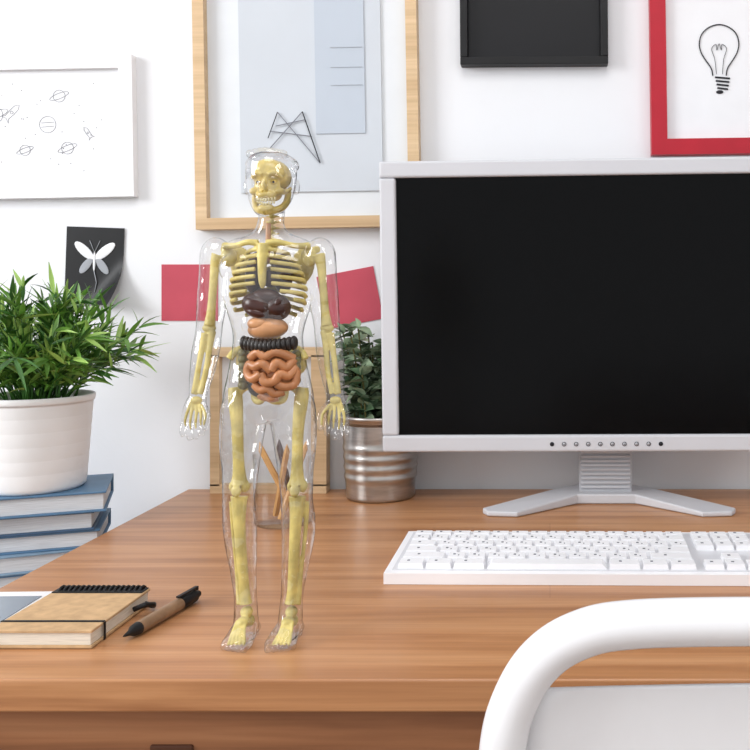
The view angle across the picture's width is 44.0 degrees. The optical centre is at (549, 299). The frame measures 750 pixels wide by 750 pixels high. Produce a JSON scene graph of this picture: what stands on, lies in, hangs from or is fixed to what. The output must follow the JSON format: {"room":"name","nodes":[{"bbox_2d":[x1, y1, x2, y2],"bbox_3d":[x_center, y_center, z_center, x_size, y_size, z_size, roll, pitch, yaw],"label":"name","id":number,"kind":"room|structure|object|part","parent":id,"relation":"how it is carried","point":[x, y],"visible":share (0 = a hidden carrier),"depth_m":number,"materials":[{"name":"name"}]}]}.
{"room":"home office","nodes":[
{"label":"home office","id":0,"kind":"room"},
{"bbox_2d":[0,0,749,531],"bbox_3d":[0.000,-0.297,1.265,5.200,2.600,0.100,0,0,0],"label":"wall","id":1,"kind":"structure","parent":0,"point":[496,113],"depth_m":1.22,"materials":[{"name":"paint"}]},
{"bbox_2d":[0,54,138,199],"bbox_3d":[-0.699,-0.231,1.208,0.290,0.200,0.014,-1,0,0],"label":"sketch","id":2,"kind":"object","parent":1,"relation":"attached to","point":[68,123],"visible":1,"depth_m":1.21,"materials":[{"name":"white paper"}]},
{"bbox_2d":[65,226,124,304],"bbox_3d":[-0.614,-0.046,1.192,0.082,0.107,0.042,0,0,0],"label":"photo card","id":3,"kind":"object","parent":1,"relation":"attached to","point":[94,255],"visible":0.98,"depth_m":1.21,"materials":[{"name":"black paper"}]},
{"bbox_2d":[161,264,217,320],"bbox_3d":[-0.486,-0.010,1.214,0.076,0.076,0.001,0,0,0],"label":"paper note","id":4,"kind":"object","parent":1,"relation":"attached to","point":[180,299],"visible":0.86,"depth_m":1.21,"materials":[{"name":"red paper"}]},
{"bbox_2d":[192,0,420,230],"bbox_3d":[-0.325,-0.301,1.205,0.298,0.411,0.020,-1,0,0],"label":"print","id":5,"kind":"object","parent":1,"relation":"attached to","point":[331,85],"visible":0.95,"depth_m":1.21,"materials":[{"name":"white paper"}]},
{"bbox_2d":[316,266,380,327],"bbox_3d":[-0.270,-0.003,1.214,0.090,0.086,0.001,0,0,0],"label":"paper note","id":6,"kind":"object","parent":1,"relation":"attached to","point":[357,291],"visible":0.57,"depth_m":1.21,"materials":[{"name":"red paper"}]},
{"bbox_2d":[460,0,607,67],"bbox_3d":[-0.021,-0.393,1.206,0.197,0.158,0.018,0,0,0],"label":"framed picture","id":7,"kind":"object","parent":1,"relation":"attached to","point":[493,33],"visible":1,"depth_m":1.21},
{"bbox_2d":[648,0,749,156],"bbox_3d":[0.230,-0.329,1.207,0.192,0.267,0.016,-1,0,0],"label":"drawing","id":8,"kind":"object","parent":1,"relation":"attached to","point":[699,50],"visible":1,"depth_m":1.21,"materials":[{"name":"white paper"}]},
{"bbox_3d":[0.000,1.053,-0.350,5.400,0.100,3.330,0,0,0],"label":"floor","id":9,"kind":"structure","parent":0,"visible":0},
{"bbox_2d":[0,489,749,749],"bbox_3d":[0.358,0.628,0.902,1.684,0.750,0.605,0,0,0],"label":"desk","id":10,"kind":"object","parent":9,"relation":"on","point":[374,664],"visible":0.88,"depth_m":0.67,"materials":[{"name":"brown wood"}]},
{"bbox_2d":[0,591,52,622],"bbox_3d":[-0.444,0.248,0.696,0.058,0.008,0.120,0,0,-2],"label":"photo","id":11,"kind":"object","parent":10,"relation":"on","point":[11,603],"visible":0.59,"depth_m":0.73,"materials":[{"name":"white paper"}]},
{"bbox_2d":[0,585,155,647],"bbox_3d":[-0.363,0.244,0.702,0.091,0.017,0.101,0,0,0],"label":"spiral notebook","id":12,"kind":"object","parent":10,"relation":"on","point":[73,616],"visible":1,"depth_m":0.68,"materials":[{"name":"beige cardboard"}]},
{"bbox_2d":[123,586,200,636],"bbox_3d":[-0.305,0.247,0.711,0.010,0.012,0.100,0,0,10],"label":"pen","id":13,"kind":"object","parent":10,"relation":"on","point":[185,599],"visible":1,"depth_m":0.71,"materials":[{"name":"brown cardboard"}]},
{"bbox_2d":[179,147,348,652],"bbox_3d":[-0.212,0.070,0.667,0.119,0.365,0.058,0,0,-19],"label":"model","id":14,"kind":"object","parent":10,"relation":"on","point":[270,366],"visible":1,"depth_m":0.67},
{"bbox_2d":[210,347,329,493],"bbox_3d":[-0.368,0.158,1.185,0.152,0.191,0.020,0,0,0],"label":"photo frame","id":15,"kind":"object","parent":10,"relation":"on","point":[254,415],"visible":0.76,"depth_m":1.19,"materials":[{"name":"brown wood"}]},
{"bbox_2d":[252,439,313,528],"bbox_3d":[-0.302,0.206,1.020,0.067,0.092,0.067,0,0,0],"label":"jar","id":16,"kind":"object","parent":10,"relation":"on","point":[283,456],"visible":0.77,"depth_m":1.02,"materials":[{"name":"clear glass"}]},
{"bbox_2d":[330,318,417,503],"bbox_3d":[-0.224,0.138,1.158,0.117,0.230,0.104,0,0,-21],"label":"potted succulent","id":17,"kind":"object","parent":10,"relation":"on","point":[374,475],"visible":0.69,"depth_m":1.13,"materials":[{"name":"silver metal"}]},
{"bbox_2d":[379,156,749,516],"bbox_3d":[0.068,0.040,1.113,0.549,0.425,0.133,0,0,0],"label":"computer monitor","id":18,"kind":"object","parent":10,"relation":"on","point":[599,309],"visible":1,"depth_m":1.08,"materials":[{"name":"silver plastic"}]},
{"bbox_2d":[384,530,749,585],"bbox_3d":[0.070,0.243,0.862,0.435,0.019,0.130,0,0,1],"label":"keyboard","id":19,"kind":"object","parent":10,"relation":"on","point":[424,557],"visible":1,"depth_m":0.83,"materials":[{"name":"grey plastic"}]},
{"bbox_2d":[479,597,749,749],"bbox_3d":[0.188,0.576,0.665,0.459,0.856,0.470,0,0,0],"label":"metal chair","id":20,"kind":"object","parent":9,"relation":"on","point":[523,712],"visible":1,"depth_m":0.45,"materials":[{"name":"white paint"}]},
{"bbox_3d":[0.188,0.350,0.465,0.407,0.305,0.020,0,0,0],"label":"panel","id":21,"kind":"part","parent":20,"relation":"part of","materials":[{"name":"white paint"}]},
{"bbox_3d":[-0.780,0.703,1.021,0.550,0.600,0.369,0,0,0],"label":"cabinet","id":22,"kind":"object","parent":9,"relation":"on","visible":0},
{"bbox_2d":[0,473,113,587],"bbox_3d":[-0.629,0.308,1.023,0.234,0.189,0.128,0,0,-22],"label":"book stack","id":23,"kind":"object","parent":22,"relation":"on","point":[36,530],"visible":0.35,"depth_m":0.99,"materials":[{"name":"blue paper"}]},
{"bbox_2d":[0,262,170,495],"bbox_3d":[-0.591,0.086,1.030,0.269,0.256,0.278,0,0,12],"label":"potted plant","id":24,"kind":"object","parent":23,"relation":"on","point":[45,430],"visible":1,"depth_m":0.99,"materials":[{"name":"green plant"}]}
]}

